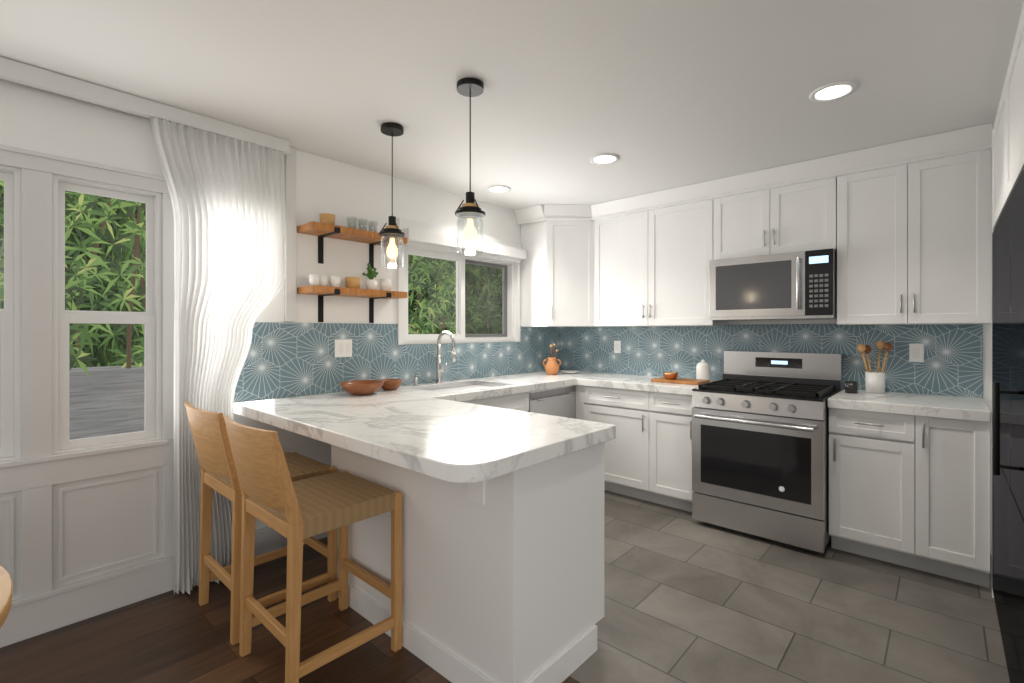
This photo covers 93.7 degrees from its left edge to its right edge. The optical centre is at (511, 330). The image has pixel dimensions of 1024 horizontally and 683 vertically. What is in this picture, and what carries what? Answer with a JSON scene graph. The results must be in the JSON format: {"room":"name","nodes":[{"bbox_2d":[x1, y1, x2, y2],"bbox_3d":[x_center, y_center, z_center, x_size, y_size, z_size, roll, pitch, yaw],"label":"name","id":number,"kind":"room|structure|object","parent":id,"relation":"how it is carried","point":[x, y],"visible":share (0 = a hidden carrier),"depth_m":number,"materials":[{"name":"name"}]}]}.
{"room":"kitchen","nodes":[
{"label":"kitchen","id":0,"kind":"room"},
{"bbox_2d":[0,79,520,546],"bbox_3d":[-2.199,0.105,2.027,0.140,2.410,8.070,0,0,42],"label":"wall","id":1,"kind":"structure","parent":0,"point":[38,120],"depth_m":2.99,"materials":[{"name":"white paint"}]},
{"bbox_2d":[0,165,20,461],"bbox_3d":[-2.252,-0.072,1.954,0.119,1.235,0.350,0,0,42],"label":"window","id":2,"kind":"structure","parent":1,"relation":"in","point":[10,379],"depth_m":2.04,"materials":[{"name":"white wood"}]},
{"bbox_2d":[52,175,161,454],"bbox_3d":[-1.937,-0.072,2.303,0.119,1.235,0.400,0,0,42],"label":"window","id":3,"kind":"structure","parent":1,"relation":"in","point":[150,318],"depth_m":2.28,"materials":[{"name":"white wood"}]},
{"bbox_2d":[0,57,295,647],"bbox_3d":[-3.039,0.106,0.903,0.115,2.408,5.275,0,0,42],"label":"trim","id":4,"kind":"structure","parent":1,"relation":"attached to","point":[85,534],"depth_m":2.16,"materials":[{"name":"white wood"}]},
{"bbox_2d":[150,115,284,593],"bbox_3d":[-1.516,0.132,2.522,0.116,2.333,0.630,0,0,42],"label":"sheer curtain","id":5,"kind":"object","parent":1,"relation":"hanging from","point":[227,195],"visible":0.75,"depth_m":2.48,"materials":[{"name":"white fabric"}]},
{"bbox_2d":[297,221,406,268],"bbox_3d":[-1.006,-0.530,3.085,0.216,0.210,0.660,0,0,42],"label":"shelf","id":6,"kind":"object","parent":1,"relation":"attached to","point":[321,231],"visible":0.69,"depth_m":3.01,"materials":[{"name":"brown wood"}]},
{"bbox_2d":[319,213,334,224],"bbox_3d":[-1.131,-0.673,2.943,0.092,0.075,0.092,0,0,42],"label":"cup","id":7,"kind":"object","parent":6,"relation":"on","point":[327,218],"visible":0.67,"depth_m":2.91,"materials":[{"name":"brown wood"}]},
{"bbox_2d":[347,216,356,228],"bbox_3d":[-1.025,-0.681,3.076,0.066,0.090,0.066,0,0,42],"label":"glass","id":8,"kind":"object","parent":6,"relation":"on","point":[352,222],"visible":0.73,"depth_m":3.06,"materials":[{"name":"clear glass"}]},
{"bbox_2d":[357,219,367,230],"bbox_3d":[-0.975,-0.681,3.132,0.066,0.090,0.066,0,0,42],"label":"glass","id":9,"kind":"object","parent":6,"relation":"on","point":[362,222],"visible":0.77,"depth_m":3.12,"materials":[{"name":"clear glass"}]},
{"bbox_2d":[368,221,377,231],"bbox_3d":[-0.925,-0.681,3.188,0.066,0.090,0.066,0,0,42],"label":"glass","id":10,"kind":"object","parent":6,"relation":"on","point":[371,228],"visible":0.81,"depth_m":3.17,"materials":[{"name":"clear glass"}]},
{"bbox_2d":[297,285,406,322],"bbox_3d":[-1.006,-0.160,3.085,0.216,0.210,0.660,0,0,42],"label":"shelf","id":11,"kind":"object","parent":1,"relation":"attached to","point":[321,292],"visible":1,"depth_m":3.02,"materials":[{"name":"brown wood"}]},
{"bbox_2d":[309,274,320,285],"bbox_3d":[-1.181,-0.301,2.873,0.066,0.070,0.066,0,0,42],"label":"cup","id":12,"kind":"object","parent":11,"relation":"on","point":[314,279],"visible":0.79,"depth_m":2.85,"materials":[{"name":"white ceramic"}]},
{"bbox_2d":[320,276,328,285],"bbox_3d":[-1.160,-0.301,2.942,0.066,0.070,0.066,0,0,42],"label":"cup","id":13,"kind":"object","parent":11,"relation":"on","point":[323,280],"visible":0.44,"depth_m":2.92,"materials":[{"name":"white ceramic"}]},
{"bbox_2d":[330,276,340,286],"bbox_3d":[-1.094,-0.301,2.970,0.066,0.070,0.066,0,0,42],"label":"cup","id":14,"kind":"object","parent":11,"relation":"on","point":[335,281],"visible":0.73,"depth_m":2.94,"materials":[{"name":"white ceramic"}]},
{"bbox_2d":[345,277,360,288],"bbox_3d":[-1.018,-0.303,3.069,0.096,0.075,0.096,0,0,42],"label":"cup","id":15,"kind":"object","parent":11,"relation":"on","point":[352,282],"visible":0.73,"depth_m":3.03,"materials":[{"name":"brown wood"}]},
{"bbox_2d":[362,263,377,289],"bbox_3d":[-0.929,-0.356,3.175,0.096,0.180,0.117,0,0,42],"label":"potted plant","id":16,"kind":"object","parent":11,"relation":"on","point":[371,274],"visible":0.96,"depth_m":3.15,"materials":[{"name":"white ceramic"}]},
{"bbox_2d":[380,279,391,290],"bbox_3d":[-0.858,-0.308,3.262,0.080,0.085,0.080,0,0,42],"label":"cup","id":17,"kind":"object","parent":11,"relation":"on","point":[385,284],"visible":0.77,"depth_m":3.23,"materials":[{"name":"white ceramic"}]},
{"bbox_2d":[397,218,526,344],"bbox_3d":[-0.382,-0.355,3.943,0.225,0.910,1.330,0,0,42],"label":"window","id":18,"kind":"structure","parent":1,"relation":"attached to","point":[433,241],"depth_m":3.99,"materials":[{"name":"white"}]},
{"bbox_2d":[234,322,982,402],"bbox_3d":[0.585,0.193,2.780,3.190,0.485,3.025,0,0,42],"label":"backsplash","id":19,"kind":"structure","parent":1,"relation":"attached to","point":[284,360],"depth_m":3.32,"materials":[{"name":"tile"}]},
{"bbox_2d":[335,339,351,356],"bbox_3d":[-1.098,0.113,3.127,0.006,0.115,0.120,0,0,42],"label":"electrical outlet plate","id":20,"kind":"object","parent":19,"relation":"attached to","point":[343,347],"depth_m":3.13,"materials":[{"name":"white plastic"}]},
{"bbox_2d":[614,341,620,352],"bbox_3d":[0.976,0.148,4.447,0.070,0.115,0.006,0,0,42],"label":"electrical outlet plate","id":21,"kind":"object","parent":19,"relation":"attached to","point":[617,344],"depth_m":4.44,"materials":[{"name":"white plastic"}]},
{"bbox_2d":[909,344,923,361],"bbox_3d":[2.552,0.138,3.029,0.070,0.115,0.006,0,0,42],"label":"electrical outlet plate","id":22,"kind":"object","parent":19,"relation":"attached to","point":[916,351],"depth_m":3.03,"materials":[{"name":"white plastic"}]},
{"bbox_2d":[0,537,579,682],"bbox_3d":[-0.472,1.335,-1.257,7.020,0.050,5.500,0,0,42],"label":"floor","id":23,"kind":"structure","parent":0,"point":[172,637],"depth_m":1.98,"materials":[{"name":"brown wood"}]},
{"bbox_2d":[0,566,11,628],"bbox_3d":[-1.520,0.935,0.628,1.200,0.750,1.200,0,0,42],"label":"round dining table","id":24,"kind":"object","parent":23,"relation":"on","point":[5,593],"visible":1,"depth_m":1.02,"materials":[{"name":"brown wood"}]},
{"bbox_2d":[185,402,336,644],"bbox_3d":[-1.208,0.823,2.290,0.470,0.975,0.554,0,0,42],"label":"stool","id":25,"kind":"object","parent":23,"relation":"on","point":[213,451],"visible":0.75,"depth_m":2.15,"materials":[{"name":"brown wood"}]},
{"bbox_2d":[224,415,401,682],"bbox_3d":[-0.809,0.823,1.931,0.470,0.975,0.554,0,0,42],"label":"stool","id":26,"kind":"object","parent":23,"relation":"on","point":[279,501],"visible":1,"depth_m":1.83,"materials":[{"name":"brown wood"}]},
{"bbox_2d":[0,0,1023,210],"bbox_3d":[0.388,-1.140,-0.302,7.020,0.080,8.070,0,0,42],"label":"ceiling","id":27,"kind":"structure","parent":0,"point":[656,95],"depth_m":2.06,"materials":[{"name":"white paint"}]},
{"bbox_2d":[379,122,404,267],"bbox_3d":[-0.645,-0.722,2.586,0.136,0.753,0.136,0,0,42],"label":"pendant light","id":28,"kind":"object","parent":27,"relation":"hanging from","point":[391,230],"visible":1,"depth_m":2.57,"materials":[{"name":"black metal"}]},
{"bbox_2d":[455,78,484,255],"bbox_3d":[-0.186,-0.722,2.139,0.136,0.753,0.136,0,0,42],"label":"pendant light","id":29,"kind":"object","parent":27,"relation":"hanging from","point":[469,210],"visible":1,"depth_m":2.12,"materials":[{"name":"clear glass"}]},
{"bbox_2d":[487,185,510,192],"bbox_3d":[-0.102,-1.095,3.712,0.184,0.008,0.184,0,0,42],"label":"recessed light","id":30,"kind":"object","parent":27,"relation":"in","point":[498,189],"visible":1,"depth_m":3.71,"materials":[{"name":"white"}]},
{"bbox_2d":[590,153,618,164],"bbox_3d":[0.590,-1.095,3.062,0.184,0.008,0.184,0,0,42],"label":"recessed light","id":31,"kind":"object","parent":27,"relation":"in","point":[604,158],"visible":0.98,"depth_m":3.05,"materials":[{"name":"white plastic"}]},
{"bbox_2d":[809,81,856,101],"bbox_3d":[1.471,-1.095,2.201,0.184,0.008,0.184,0,0,42],"label":"recessed light","id":32,"kind":"object","parent":27,"relation":"in","point":[833,91],"visible":1,"depth_m":2.20,"materials":[{"name":"white plastic"}]},
{"bbox_2d":[570,490,1009,682],"bbox_3d":[2.228,1.335,1.742,7.020,0.050,2.570,0,0,42],"label":"floor","id":33,"kind":"structure","parent":0,"point":[688,598],"depth_m":2.22,"materials":[{"name":"grey tile"}]},
{"bbox_2d":[234,3,1023,682],"bbox_3d":[0.919,0.106,2.468,3.897,2.408,3.037,0,0,42],"label":"kitchen cabinets","id":34,"kind":"object","parent":33,"relation":"on","point":[504,583],"visible":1,"depth_m":2.71,"materials":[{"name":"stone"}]},
{"bbox_2d":[339,380,383,394],"bbox_3d":[-0.936,0.356,2.996,0.270,0.075,0.270,0,0,42],"label":"bowl","id":35,"kind":"object","parent":34,"relation":"on","point":[360,387],"visible":1,"depth_m":2.92,"materials":[{"name":"brown wood"}]},
{"bbox_2d":[380,379,401,389],"bbox_3d":[-0.821,0.361,3.228,0.164,0.065,0.164,0,0,42],"label":"bowl","id":36,"kind":"object","parent":34,"relation":"on","point":[391,384],"visible":0.88,"depth_m":3.18,"materials":[{"name":"brown wood"}]},
{"bbox_2d":[413,330,455,385],"bbox_3d":[-0.544,0.196,3.529,0.212,0.398,0.305,0,0,42],"label":"faucet","id":37,"kind":"object","parent":34,"relation":"on","point":[438,382],"depth_m":3.61,"materials":[{"name":"silver metal"}]},
{"bbox_2d":[468,481,484,504],"bbox_3d":[-0.128,0.552,1.712,0.080,0.115,0.006,0,0,42],"label":"electrical outlet plate","id":38,"kind":"object","parent":34,"relation":"attached to","point":[476,490],"depth_m":1.70,"materials":[{"name":"white plastic"}]},
{"bbox_2d":[522,383,576,501],"bbox_3d":[0.322,0.868,3.815,0.113,0.845,0.590,0,0,42],"label":"dishwasher","id":39,"kind":"object","parent":34,"relation":"in","point":[556,399],"depth_m":3.80,"materials":[{"name":"silver metal"}]},
{"bbox_2d":[543,343,560,374],"bbox_3d":[0.361,0.253,4.331,0.132,0.283,0.132,0,0,42],"label":"terracotta vase","id":40,"kind":"object","parent":34,"relation":"on","point":[551,366],"visible":1,"depth_m":4.29,"materials":[{"name":"brown ceramic"}]},
{"bbox_2d":[561,370,579,373],"bbox_3d":[0.544,0.384,4.489,0.190,0.020,0.190,0,0,42],"label":"plate","id":41,"kind":"object","parent":34,"relation":"on","point":[570,371],"visible":1,"depth_m":4.52,"materials":[{"name":"white ceramic"}]},
{"bbox_2d":[234,369,990,483],"bbox_3d":[0.618,0.422,2.734,3.081,0.055,3.031,0,0,42],"label":"countertop","id":42,"kind":"structure","parent":34,"relation":"on","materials":[{"name":"stone"}]},
{"bbox_2d":[651,377,709,384],"bbox_3d":[1.296,0.384,3.704,0.370,0.020,0.240,0,0,42],"label":"cutting board","id":43,"kind":"object","parent":34,"relation":"on","point":[685,381],"visible":0.94,"depth_m":3.63,"materials":[{"name":"brown wood"}]},
{"bbox_2d":[663,372,677,378],"bbox_3d":[1.235,0.348,3.732,0.116,0.050,0.116,0,0,42],"label":"copper bowl","id":44,"kind":"object","parent":43,"relation":"on","point":[670,375],"visible":1,"depth_m":3.69,"materials":[{"name":"brown metal"}]},
{"bbox_2d":[696,360,709,379],"bbox_3d":[1.514,0.310,3.804,0.104,0.168,0.104,0,0,42],"label":"canister","id":45,"kind":"object","parent":34,"relation":"on","point":[703,369],"visible":0.98,"depth_m":3.76,"materials":[{"name":"white ceramic"}]},
{"bbox_2d":[691,350,843,553],"bbox_3d":[1.722,0.733,3.247,0.757,1.155,0.786,0,0,42],"label":"stove","id":46,"kind":"object","parent":34,"relation":"in","point":[761,432],"depth_m":3.01,"materials":[{"name":"silver metal"}]},
{"bbox_2d":[709,248,843,320],"bbox_3d":[1.840,-0.297,3.377,0.757,0.435,0.453,0,0,42],"label":"microwave","id":47,"kind":"object","parent":34,"relation":"in","point":[796,284],"depth_m":3.20,"materials":[{"name":"silver metal"}]},
{"bbox_2d":[844,381,857,393],"bbox_3d":[2.162,0.359,3.059,0.072,0.070,0.072,0,0,42],"label":"candle jar","id":48,"kind":"object","parent":34,"relation":"on","point":[851,386],"visible":1,"depth_m":3.03,"materials":[{"name":"grey glass"}]},
{"bbox_2d":[857,340,891,392],"bbox_3d":[2.338,0.227,3.090,0.174,0.335,0.154,0,0,42],"label":"utensil crock","id":49,"kind":"object","parent":34,"relation":"on","point":[874,382],"visible":0.96,"depth_m":3.06,"materials":[{"name":"white ceramic"}]},
{"bbox_2d":[991,3,1023,682],"bbox_3d":[2.191,0.106,1.614,0.864,2.408,1.370,0,0,42],"label":"fridge","id":50,"kind":"object","parent":34,"relation":"in","point":[1008,129],"depth_m":1.71,"materials":[{"name":"black metal"}]},
{"bbox_2d":[727,150,991,554],"bbox_3d":[3.091,0.105,2.626,6.920,2.410,0.100,0,0,42],"label":"wall","id":51,"kind":"structure","parent":0,"point":[987,363],"depth_m":2.82,"materials":[{"name":"white paint"}]},
{"label":"outside","id":52,"kind":"structure","parent":0,"visible":0},
{"bbox_2d":[0,180,501,439],"bbox_3d":[-1.628,-0.240,3.820,0.908,4.100,9.500,0,0,42],"label":"garden","id":53,"kind":"object","parent":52,"point":[85,386],"depth_m":2.87,"materials":[{"name":"green plant"}]}
]}

